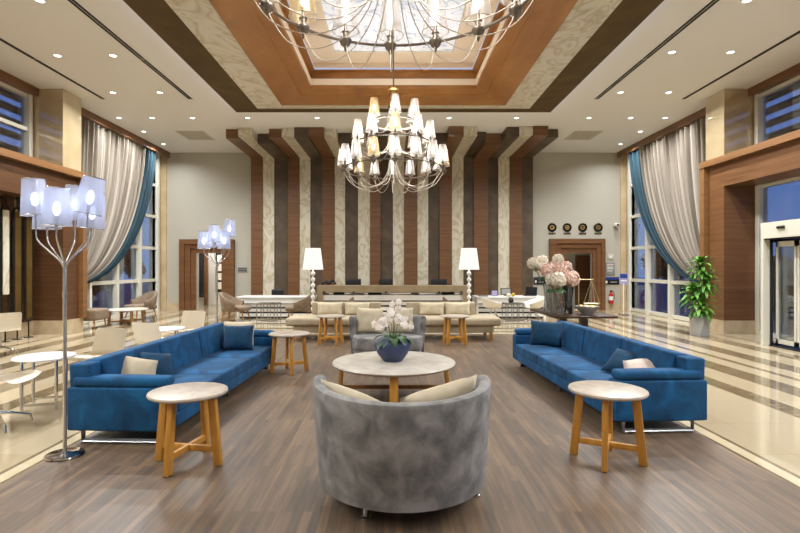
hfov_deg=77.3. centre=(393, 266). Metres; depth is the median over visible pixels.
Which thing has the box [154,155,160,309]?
trim
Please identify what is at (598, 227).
wall clock
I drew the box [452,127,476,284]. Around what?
trim
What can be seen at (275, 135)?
trim
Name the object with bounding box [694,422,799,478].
trim
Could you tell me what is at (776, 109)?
window
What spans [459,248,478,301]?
floor lamp
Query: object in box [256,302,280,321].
table
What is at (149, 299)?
armchair
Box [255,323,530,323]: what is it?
trim
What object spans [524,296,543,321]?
shell chair
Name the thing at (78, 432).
trim
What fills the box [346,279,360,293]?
monitor
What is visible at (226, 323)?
cushion
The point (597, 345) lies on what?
cushion
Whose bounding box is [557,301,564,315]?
glass jar
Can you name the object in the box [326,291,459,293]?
countertop
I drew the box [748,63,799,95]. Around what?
trim
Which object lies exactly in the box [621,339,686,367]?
cushion
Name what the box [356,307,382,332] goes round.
cushion
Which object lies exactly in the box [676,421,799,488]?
trim
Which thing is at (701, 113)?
trim
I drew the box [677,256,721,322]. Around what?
dracaena plant
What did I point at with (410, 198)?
trim
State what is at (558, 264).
hydrangea bouquet
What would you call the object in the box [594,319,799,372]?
trim
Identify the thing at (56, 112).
pillar
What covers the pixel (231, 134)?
trim
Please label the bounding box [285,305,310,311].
seat cushion
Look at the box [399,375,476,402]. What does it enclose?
cushion
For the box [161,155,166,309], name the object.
trim
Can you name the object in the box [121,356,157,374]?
cushion
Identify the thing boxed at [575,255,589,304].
door
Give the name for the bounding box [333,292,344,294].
desk item
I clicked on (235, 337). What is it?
cushion
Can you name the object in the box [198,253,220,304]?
wall
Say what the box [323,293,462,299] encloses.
countertop
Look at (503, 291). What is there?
monitor
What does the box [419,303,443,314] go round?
cushion
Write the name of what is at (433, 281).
monitor
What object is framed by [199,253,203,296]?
trim
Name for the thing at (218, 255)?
framed picture
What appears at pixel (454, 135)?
trim
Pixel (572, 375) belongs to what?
seat cushion
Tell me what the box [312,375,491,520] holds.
tub chair
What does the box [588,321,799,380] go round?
trim
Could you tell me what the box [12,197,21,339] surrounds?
post
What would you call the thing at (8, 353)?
trim
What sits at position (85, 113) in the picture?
trim
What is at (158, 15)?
trim
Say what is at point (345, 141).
trim
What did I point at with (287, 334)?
side table
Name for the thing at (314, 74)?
trim
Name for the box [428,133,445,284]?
trim
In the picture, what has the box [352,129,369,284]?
trim
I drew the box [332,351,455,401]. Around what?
coffee table
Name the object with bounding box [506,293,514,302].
flower vase
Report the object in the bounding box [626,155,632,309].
trim
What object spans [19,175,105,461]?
floor lamp
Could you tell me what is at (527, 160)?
trim
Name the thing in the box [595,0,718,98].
ceiling vent
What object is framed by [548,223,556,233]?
wall clock
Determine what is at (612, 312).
trim
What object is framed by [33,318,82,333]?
baseboard
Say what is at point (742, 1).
recessed light
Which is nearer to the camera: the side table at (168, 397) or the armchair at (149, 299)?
the side table at (168, 397)
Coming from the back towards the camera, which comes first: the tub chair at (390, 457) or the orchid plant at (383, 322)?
the orchid plant at (383, 322)
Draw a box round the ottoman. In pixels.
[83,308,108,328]
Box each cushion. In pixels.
[88,342,159,373]
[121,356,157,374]
[123,304,156,309]
[138,352,173,375]
[150,331,201,369]
[173,358,250,383]
[173,374,220,411]
[188,322,223,357]
[203,346,271,366]
[221,305,251,311]
[222,321,254,347]
[222,325,253,350]
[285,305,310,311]
[286,314,353,325]
[317,303,341,314]
[321,379,381,401]
[345,303,369,314]
[352,331,422,351]
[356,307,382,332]
[386,308,412,332]
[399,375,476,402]
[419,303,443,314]
[421,314,500,325]
[445,303,469,314]
[516,344,580,363]
[530,320,562,347]
[538,355,604,379]
[558,321,591,354]
[567,370,612,382]
[582,328,631,363]
[601,348,637,372]
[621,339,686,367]
[623,358,654,367]
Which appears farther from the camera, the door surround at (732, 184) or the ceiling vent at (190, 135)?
the ceiling vent at (190, 135)
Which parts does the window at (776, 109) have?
pane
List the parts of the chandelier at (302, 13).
lamp shade, arm, arm, arm, arm, bulb, arm, arm, bulb, arm, arm, bulb, arm, arm, arm, arm, arm, bulb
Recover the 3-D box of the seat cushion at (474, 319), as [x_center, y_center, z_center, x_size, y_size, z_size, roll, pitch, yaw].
[1.240,1.123,10.580,1.920,0.189,0.880,0,0,0]
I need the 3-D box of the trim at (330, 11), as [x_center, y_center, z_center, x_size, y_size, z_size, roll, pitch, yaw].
[0.000,-4.293,5.870,2.400,0.015,8.140,0,0,0]
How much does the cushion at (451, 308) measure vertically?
0.273 m
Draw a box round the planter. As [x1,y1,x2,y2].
[689,315,709,335]
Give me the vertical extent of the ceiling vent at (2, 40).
0.008 m
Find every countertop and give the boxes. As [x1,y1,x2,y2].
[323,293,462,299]
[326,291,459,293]
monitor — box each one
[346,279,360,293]
[379,279,392,293]
[431,279,446,293]
[500,288,510,295]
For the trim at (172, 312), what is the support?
on the floor at (770, 433)
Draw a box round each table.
[11,351,76,411]
[107,307,148,324]
[146,382,227,476]
[159,326,184,334]
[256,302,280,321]
[268,330,309,374]
[316,314,345,345]
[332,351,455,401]
[440,314,469,344]
[502,302,523,321]
[530,309,617,326]
[568,380,648,471]
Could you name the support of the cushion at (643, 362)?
on the sofa at (676, 386)
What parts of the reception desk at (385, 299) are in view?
frame, panel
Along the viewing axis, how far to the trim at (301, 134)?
17.11 m
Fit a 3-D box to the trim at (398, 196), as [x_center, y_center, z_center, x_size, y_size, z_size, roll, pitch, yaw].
[0.171,-1.248,15.790,0.375,5.495,2.780,0,0,0]
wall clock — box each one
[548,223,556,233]
[563,223,571,233]
[578,223,586,233]
[594,223,602,233]
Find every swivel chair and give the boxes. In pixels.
[0,312,21,353]
[0,370,40,432]
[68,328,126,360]
[132,322,164,343]
[168,311,205,332]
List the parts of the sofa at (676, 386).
armrest, panel, sled leg, armrest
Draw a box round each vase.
[375,335,409,361]
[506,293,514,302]
[543,284,551,310]
[551,290,560,314]
[560,285,573,313]
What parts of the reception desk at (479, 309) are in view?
panel, panel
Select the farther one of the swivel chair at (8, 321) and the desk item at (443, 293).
the desk item at (443, 293)
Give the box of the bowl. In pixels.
[575,305,598,314]
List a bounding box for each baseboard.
[2,321,32,339]
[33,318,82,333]
[167,303,619,309]
[709,318,754,333]
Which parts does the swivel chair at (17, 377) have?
leg, leg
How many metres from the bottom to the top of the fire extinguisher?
0.460 m
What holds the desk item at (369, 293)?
on the reception desk at (385, 299)
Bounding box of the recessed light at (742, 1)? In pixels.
[740,0,752,3]
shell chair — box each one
[481,296,502,321]
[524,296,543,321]
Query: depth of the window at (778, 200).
10.75 m
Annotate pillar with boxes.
[33,89,80,171]
[706,89,753,160]
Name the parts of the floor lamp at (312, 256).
lamp shade, bead stem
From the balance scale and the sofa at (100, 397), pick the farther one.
the balance scale
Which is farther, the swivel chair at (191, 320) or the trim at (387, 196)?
the trim at (387, 196)
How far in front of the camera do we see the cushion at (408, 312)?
7.68 m
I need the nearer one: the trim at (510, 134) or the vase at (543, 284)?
the vase at (543, 284)
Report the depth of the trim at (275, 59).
9.05 m
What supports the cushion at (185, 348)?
on the sofa at (100, 397)
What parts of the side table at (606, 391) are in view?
leg, leg, leg, leg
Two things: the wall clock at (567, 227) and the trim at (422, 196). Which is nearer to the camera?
the trim at (422, 196)
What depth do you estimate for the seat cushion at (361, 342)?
7.36 m
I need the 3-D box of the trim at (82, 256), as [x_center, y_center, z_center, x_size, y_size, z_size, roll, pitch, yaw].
[-7.790,-0.510,3.460,1.020,3.420,16.920,0,0,0]
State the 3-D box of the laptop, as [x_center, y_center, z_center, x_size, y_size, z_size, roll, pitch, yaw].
[4.091,0.734,14.943,0.340,0.263,0.339,0,0,29]
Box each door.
[179,239,234,309]
[549,239,605,309]
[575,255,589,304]
[761,219,799,351]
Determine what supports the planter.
on the trim at (769, 351)
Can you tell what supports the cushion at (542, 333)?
on the sofa at (676, 386)
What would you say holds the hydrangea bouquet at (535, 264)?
in the vase at (543, 284)
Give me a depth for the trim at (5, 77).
10.63 m
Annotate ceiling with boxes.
[0,0,799,152]
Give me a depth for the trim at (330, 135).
17.08 m
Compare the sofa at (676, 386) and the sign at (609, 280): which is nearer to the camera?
the sofa at (676, 386)
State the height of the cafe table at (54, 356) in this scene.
0.545 m
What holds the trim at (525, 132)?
attached to the wall
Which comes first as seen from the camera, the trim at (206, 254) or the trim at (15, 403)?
the trim at (15, 403)
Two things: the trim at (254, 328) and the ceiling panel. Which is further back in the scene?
the trim at (254, 328)
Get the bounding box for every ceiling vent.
[0,38,103,98]
[68,0,191,98]
[175,131,215,139]
[563,131,602,139]
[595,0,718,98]
[683,30,799,98]
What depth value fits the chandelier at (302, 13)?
3.46 m
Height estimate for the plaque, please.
0.438 m
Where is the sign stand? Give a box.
[618,273,628,314]
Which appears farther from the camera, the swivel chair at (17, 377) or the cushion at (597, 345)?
the cushion at (597, 345)
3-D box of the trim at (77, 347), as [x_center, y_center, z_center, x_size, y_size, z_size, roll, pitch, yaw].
[-5.885,1.499,5.800,0.330,0.002,21.600,0,0,0]
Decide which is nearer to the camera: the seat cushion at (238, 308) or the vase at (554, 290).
the vase at (554, 290)
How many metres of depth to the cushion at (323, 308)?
10.70 m
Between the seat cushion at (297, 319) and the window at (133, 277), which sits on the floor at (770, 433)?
the window at (133, 277)
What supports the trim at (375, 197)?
attached to the wall
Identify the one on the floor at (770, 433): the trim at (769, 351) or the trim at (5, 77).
the trim at (769, 351)
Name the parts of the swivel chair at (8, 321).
leg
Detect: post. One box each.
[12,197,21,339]
[24,217,32,337]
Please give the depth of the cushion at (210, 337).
6.60 m
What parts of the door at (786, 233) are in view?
post, frame, door, pane, door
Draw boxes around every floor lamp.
[0,195,10,341]
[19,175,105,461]
[197,219,234,322]
[303,248,322,313]
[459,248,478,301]
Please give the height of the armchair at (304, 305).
0.803 m
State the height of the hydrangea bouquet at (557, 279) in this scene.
0.711 m
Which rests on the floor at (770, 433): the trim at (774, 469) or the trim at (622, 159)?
the trim at (774, 469)
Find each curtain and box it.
[81,117,155,283]
[629,116,705,283]
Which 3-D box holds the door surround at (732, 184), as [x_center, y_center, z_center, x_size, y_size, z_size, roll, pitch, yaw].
[7.850,-0.565,3.360,0.900,3.530,16.720,0,0,0]
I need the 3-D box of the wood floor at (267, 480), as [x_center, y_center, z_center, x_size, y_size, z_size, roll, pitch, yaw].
[0.020,1.498,3.100,5.440,0.004,16.200,0,0,0]
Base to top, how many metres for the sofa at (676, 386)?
0.708 m
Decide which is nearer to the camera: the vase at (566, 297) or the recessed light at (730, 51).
the vase at (566, 297)
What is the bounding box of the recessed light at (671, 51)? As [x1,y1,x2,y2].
[667,50,676,53]
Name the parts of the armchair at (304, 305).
backrest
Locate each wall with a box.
[167,153,619,309]
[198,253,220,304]
[567,253,589,305]
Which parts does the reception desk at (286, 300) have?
panel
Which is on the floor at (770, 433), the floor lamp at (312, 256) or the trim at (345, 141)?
the floor lamp at (312, 256)
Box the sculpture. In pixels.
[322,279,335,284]
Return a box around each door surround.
[0,157,77,320]
[709,139,799,320]
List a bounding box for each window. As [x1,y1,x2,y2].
[0,81,32,156]
[83,153,159,323]
[627,154,699,321]
[754,75,799,144]
[755,176,799,337]
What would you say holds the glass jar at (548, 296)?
on the console table at (583, 319)
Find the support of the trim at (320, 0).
attached to the trim at (358, 59)
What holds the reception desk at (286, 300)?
on the floor at (770, 433)
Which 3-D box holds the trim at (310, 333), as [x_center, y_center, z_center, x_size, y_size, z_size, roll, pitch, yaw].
[0.000,1.498,11.250,5.800,0.003,0.100,0,0,0]
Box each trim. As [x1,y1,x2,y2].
[0,69,38,95]
[0,147,87,317]
[0,197,31,321]
[0,312,219,369]
[0,313,181,357]
[0,314,236,392]
[0,318,254,410]
[0,431,80,474]
[0,431,93,482]
[0,431,96,484]
[6,312,174,346]
[8,312,231,373]
[81,107,169,157]
[123,0,663,111]
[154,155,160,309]
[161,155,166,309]
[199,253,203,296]
[204,253,207,304]
[209,0,577,104]
[226,129,262,294]
[238,128,273,294]
[254,328,515,328]
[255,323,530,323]
[258,134,287,294]
[269,129,299,294]
[272,0,512,84]
[277,0,509,78]
[282,128,309,294]
[287,0,499,69]
[288,0,498,67]
[294,127,321,294]
[309,127,334,284]
[310,333,514,333]
[320,0,466,51]
[321,0,465,50]
[324,129,344,284]
[338,133,357,284]
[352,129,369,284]
[366,128,380,284]
[378,131,392,278]
[393,129,405,284]
[404,130,421,284]
[417,127,434,284]
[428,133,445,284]
[439,126,463,284]
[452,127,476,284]
[463,132,485,301]
[474,133,501,294]
[488,127,518,294]
[498,126,532,294]
[509,126,547,294]
[522,129,557,294]
[532,318,799,417]
[548,316,799,396]
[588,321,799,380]
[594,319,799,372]
[601,312,799,360]
[612,312,760,342]
[617,107,705,157]
[620,155,625,309]
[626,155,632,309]
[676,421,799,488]
[679,421,799,486]
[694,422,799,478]
[699,129,799,314]
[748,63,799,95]
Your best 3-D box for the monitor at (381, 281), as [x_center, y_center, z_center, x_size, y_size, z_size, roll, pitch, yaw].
[-0.227,0.587,15.170,0.424,0.446,0.160,0,0,0]
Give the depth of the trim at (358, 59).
10.02 m
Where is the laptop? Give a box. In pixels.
[523,287,536,295]
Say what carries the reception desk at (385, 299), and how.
on the floor at (770, 433)
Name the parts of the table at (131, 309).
leg, leg, leg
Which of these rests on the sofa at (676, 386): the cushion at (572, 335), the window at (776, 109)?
the cushion at (572, 335)
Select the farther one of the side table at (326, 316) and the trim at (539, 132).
the trim at (539, 132)
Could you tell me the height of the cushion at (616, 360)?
0.252 m
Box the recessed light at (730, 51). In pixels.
[725,50,735,53]
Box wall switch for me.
[608,254,613,258]
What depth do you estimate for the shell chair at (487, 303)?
13.67 m
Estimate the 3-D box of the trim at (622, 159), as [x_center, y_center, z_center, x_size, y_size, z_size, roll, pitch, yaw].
[8.065,-1.250,17.470,0.270,5.500,0.060,0,0,0]
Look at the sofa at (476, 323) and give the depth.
10.21 m
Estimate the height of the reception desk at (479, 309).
0.635 m
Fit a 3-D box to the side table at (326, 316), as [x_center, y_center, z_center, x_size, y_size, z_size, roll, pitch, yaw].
[-1.220,1.218,9.720,0.580,0.556,0.580,0,0,-34]
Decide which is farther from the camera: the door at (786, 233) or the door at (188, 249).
the door at (188, 249)
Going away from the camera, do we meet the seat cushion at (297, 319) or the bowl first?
the bowl
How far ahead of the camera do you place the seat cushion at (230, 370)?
5.71 m
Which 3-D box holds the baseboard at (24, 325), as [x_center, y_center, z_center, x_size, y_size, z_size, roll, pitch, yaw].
[-8.095,1.350,3.100,0.090,0.300,16.200,0,0,0]
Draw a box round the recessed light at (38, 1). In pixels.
[34,0,46,3]
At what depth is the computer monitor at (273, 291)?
15.87 m
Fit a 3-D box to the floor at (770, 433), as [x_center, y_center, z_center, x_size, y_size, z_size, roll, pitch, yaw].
[0.000,1.550,7.750,16.600,0.100,25.500,0,0,0]
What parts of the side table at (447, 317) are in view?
leg, leg, leg, leg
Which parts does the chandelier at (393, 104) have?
lamp shade, arm, arm, lamp shade, lamp shade, arm, lamp shade, rod, lamp shade, lamp shade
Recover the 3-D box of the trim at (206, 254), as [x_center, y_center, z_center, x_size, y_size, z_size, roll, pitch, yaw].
[-7.425,0.350,19.825,0.119,2.300,0.150,0,0,0]
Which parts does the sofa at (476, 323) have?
backrest, seat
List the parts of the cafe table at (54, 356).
leg, leg, leg, leg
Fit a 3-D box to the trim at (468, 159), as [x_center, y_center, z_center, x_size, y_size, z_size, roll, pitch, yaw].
[2.566,-1.248,15.990,0.358,5.495,2.380,0,0,0]
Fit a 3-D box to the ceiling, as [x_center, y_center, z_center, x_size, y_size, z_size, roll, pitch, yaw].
[0.000,-4.060,6.250,16.600,0.120,22.500,0,0,0]
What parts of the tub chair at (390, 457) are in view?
leg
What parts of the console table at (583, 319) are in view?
leg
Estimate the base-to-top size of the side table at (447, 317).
0.556 m
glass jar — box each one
[547,296,554,312]
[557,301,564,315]
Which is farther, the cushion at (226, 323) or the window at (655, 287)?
the window at (655, 287)
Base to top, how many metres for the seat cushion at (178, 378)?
0.153 m
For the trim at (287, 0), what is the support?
attached to the trim at (314, 74)
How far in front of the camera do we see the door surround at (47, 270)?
11.20 m
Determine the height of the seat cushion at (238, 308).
0.170 m
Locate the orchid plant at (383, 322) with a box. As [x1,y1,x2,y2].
[371,298,414,349]
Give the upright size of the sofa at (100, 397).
0.708 m
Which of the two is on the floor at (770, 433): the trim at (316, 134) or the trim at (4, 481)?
the trim at (4, 481)
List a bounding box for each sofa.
[67,322,275,443]
[286,302,380,339]
[406,302,500,339]
[513,321,706,432]
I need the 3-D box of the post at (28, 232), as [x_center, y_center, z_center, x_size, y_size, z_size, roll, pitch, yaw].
[-7.780,0.025,10.660,0.120,2.950,0.254,0,0,0]
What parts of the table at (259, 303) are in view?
rail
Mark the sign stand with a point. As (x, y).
(623, 277)
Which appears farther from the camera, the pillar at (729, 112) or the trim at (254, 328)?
the trim at (254, 328)
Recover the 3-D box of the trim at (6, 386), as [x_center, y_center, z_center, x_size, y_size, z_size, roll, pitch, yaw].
[-4.855,1.499,5.800,0.350,0.002,21.600,0,0,0]
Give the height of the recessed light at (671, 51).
0.012 m
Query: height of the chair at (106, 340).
0.732 m
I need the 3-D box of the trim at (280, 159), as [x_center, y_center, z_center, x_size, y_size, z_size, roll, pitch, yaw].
[-3.836,-1.248,16.090,0.477,5.495,2.180,0,0,0]
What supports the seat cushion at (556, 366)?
on the sofa at (676, 386)
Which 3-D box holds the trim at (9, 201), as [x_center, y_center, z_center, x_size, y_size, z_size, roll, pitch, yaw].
[-8.070,-0.125,10.425,0.140,2.650,1.250,0,0,0]
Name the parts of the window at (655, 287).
pane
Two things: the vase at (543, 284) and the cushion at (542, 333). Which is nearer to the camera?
the cushion at (542, 333)
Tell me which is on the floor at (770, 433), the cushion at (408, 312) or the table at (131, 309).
the table at (131, 309)
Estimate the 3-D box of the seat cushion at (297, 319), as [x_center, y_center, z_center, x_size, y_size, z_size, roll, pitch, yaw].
[-1.240,1.123,10.580,1.920,0.189,0.880,0,0,0]
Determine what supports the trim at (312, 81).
attached to the trim at (275, 59)
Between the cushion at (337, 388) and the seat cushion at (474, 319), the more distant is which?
the seat cushion at (474, 319)
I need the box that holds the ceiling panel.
[165,0,621,108]
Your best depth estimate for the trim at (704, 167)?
11.76 m
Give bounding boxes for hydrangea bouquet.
[527,255,548,303]
[540,254,579,288]
[545,271,566,310]
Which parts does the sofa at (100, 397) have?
sled leg, armrest, panel, armrest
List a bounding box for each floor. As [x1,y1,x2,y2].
[0,305,799,475]
[0,334,799,532]
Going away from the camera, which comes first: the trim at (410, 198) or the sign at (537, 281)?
the trim at (410, 198)
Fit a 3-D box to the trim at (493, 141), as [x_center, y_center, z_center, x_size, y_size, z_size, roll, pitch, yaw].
[2.989,-1.248,16.065,0.488,5.495,2.230,0,0,0]
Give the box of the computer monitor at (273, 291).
[271,289,282,294]
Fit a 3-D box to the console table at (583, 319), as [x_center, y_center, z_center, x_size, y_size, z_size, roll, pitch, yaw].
[3.225,1.159,9.125,1.050,0.675,1.550,0,0,0]
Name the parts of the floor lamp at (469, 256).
lamp shade, bead stem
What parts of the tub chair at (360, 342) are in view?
seat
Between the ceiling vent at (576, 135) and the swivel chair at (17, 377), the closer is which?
the swivel chair at (17, 377)
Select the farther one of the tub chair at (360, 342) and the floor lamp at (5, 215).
the floor lamp at (5, 215)
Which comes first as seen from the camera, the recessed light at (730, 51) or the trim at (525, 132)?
the recessed light at (730, 51)
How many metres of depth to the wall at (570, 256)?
19.10 m
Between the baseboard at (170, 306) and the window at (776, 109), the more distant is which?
the baseboard at (170, 306)
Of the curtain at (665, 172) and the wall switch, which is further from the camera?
the wall switch
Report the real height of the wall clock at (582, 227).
0.390 m
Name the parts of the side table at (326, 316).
leg, leg, leg, leg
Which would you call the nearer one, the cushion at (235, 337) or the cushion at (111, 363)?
the cushion at (111, 363)
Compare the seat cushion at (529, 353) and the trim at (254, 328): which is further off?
the trim at (254, 328)
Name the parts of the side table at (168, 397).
leg, leg, leg, leg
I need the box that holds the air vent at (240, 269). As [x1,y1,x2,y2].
[238,267,246,271]
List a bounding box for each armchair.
[123,291,157,318]
[219,292,251,321]
[285,292,315,317]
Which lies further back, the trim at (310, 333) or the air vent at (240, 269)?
the air vent at (240, 269)
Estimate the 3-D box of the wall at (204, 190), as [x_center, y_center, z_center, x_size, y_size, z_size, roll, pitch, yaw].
[0.000,-1.250,17.575,16.600,5.500,0.150,0,0,0]
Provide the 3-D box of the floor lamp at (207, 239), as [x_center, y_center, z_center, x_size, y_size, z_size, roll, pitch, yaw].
[-2.976,0.348,8.346,0.617,2.293,0.486,0,0,36]
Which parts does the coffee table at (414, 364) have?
leg, leg, leg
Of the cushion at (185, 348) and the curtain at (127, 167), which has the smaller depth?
the cushion at (185, 348)
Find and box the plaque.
[606,262,614,274]
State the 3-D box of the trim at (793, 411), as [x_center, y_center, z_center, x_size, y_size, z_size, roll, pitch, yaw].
[4.155,1.499,5.800,0.250,0.002,21.600,0,0,0]
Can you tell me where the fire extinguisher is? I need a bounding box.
[609,290,613,303]
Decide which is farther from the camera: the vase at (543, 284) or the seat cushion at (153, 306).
the seat cushion at (153, 306)
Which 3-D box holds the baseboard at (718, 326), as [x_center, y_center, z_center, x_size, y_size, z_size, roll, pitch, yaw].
[7.840,1.350,11.540,0.920,0.300,0.720,0,0,0]
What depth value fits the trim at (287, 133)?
17.08 m
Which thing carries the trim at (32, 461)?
on the floor at (770, 433)
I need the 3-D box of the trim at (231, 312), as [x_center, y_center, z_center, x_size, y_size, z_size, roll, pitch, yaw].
[-5.370,1.499,5.800,0.100,0.002,21.600,0,0,0]
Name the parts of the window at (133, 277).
pane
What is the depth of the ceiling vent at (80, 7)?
8.93 m
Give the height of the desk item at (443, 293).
0.080 m
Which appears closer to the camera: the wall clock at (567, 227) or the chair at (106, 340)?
the chair at (106, 340)
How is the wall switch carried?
attached to the wall at (204, 190)
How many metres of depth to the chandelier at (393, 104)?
8.64 m
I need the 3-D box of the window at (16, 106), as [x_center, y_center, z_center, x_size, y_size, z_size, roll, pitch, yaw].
[-8.150,-3.040,3.100,0.180,1.920,16.200,0,0,0]
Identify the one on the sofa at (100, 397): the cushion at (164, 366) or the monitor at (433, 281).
the cushion at (164, 366)
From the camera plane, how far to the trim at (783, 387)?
6.84 m
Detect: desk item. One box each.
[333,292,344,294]
[368,292,381,294]
[442,292,453,294]
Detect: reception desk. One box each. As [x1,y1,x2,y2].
[237,295,316,317]
[317,285,467,313]
[472,295,545,317]
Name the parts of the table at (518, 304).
rail, leg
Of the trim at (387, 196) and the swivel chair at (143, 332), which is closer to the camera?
the swivel chair at (143, 332)
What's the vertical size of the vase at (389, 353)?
0.280 m
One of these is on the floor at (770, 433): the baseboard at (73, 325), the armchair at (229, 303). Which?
the armchair at (229, 303)
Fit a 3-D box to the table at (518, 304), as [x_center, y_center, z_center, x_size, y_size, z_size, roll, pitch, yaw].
[3.308,1.241,13.900,0.497,0.512,0.464,0,0,0]
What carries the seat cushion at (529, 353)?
on the sofa at (676, 386)
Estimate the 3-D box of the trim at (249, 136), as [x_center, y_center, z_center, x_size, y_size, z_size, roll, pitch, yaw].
[-4.268,-1.248,15.765,0.385,5.495,2.830,0,0,0]
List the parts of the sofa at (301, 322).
seat, backrest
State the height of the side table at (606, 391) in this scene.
0.556 m
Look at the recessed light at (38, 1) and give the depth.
7.53 m
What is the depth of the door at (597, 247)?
17.39 m
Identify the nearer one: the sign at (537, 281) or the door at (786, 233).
the door at (786, 233)
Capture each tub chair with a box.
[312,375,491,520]
[349,314,425,353]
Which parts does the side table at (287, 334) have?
leg, leg, leg, leg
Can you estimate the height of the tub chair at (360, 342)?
0.750 m
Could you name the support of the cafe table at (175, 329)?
on the floor at (770, 433)
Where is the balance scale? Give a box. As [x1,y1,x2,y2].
[574,279,599,311]
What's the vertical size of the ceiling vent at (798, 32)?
0.008 m
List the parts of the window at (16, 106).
pane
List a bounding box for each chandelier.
[254,0,533,71]
[337,19,449,192]
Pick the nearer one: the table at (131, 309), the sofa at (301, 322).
the sofa at (301, 322)
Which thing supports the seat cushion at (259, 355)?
on the sofa at (100, 397)
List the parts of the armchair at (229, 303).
backrest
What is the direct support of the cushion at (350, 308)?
on the sofa at (301, 322)
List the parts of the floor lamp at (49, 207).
lamp shade, lamp shade, arm, arm, lamp shade, arm, arm, lamp shade, arm, arm, lamp shade, lamp shade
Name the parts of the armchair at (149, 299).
backrest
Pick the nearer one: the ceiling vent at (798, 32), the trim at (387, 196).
the ceiling vent at (798, 32)
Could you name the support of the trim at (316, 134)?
attached to the wall
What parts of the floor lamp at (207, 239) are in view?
lamp shade, lamp shade, lamp shade, lamp shade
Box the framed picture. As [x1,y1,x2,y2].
[216,253,220,291]

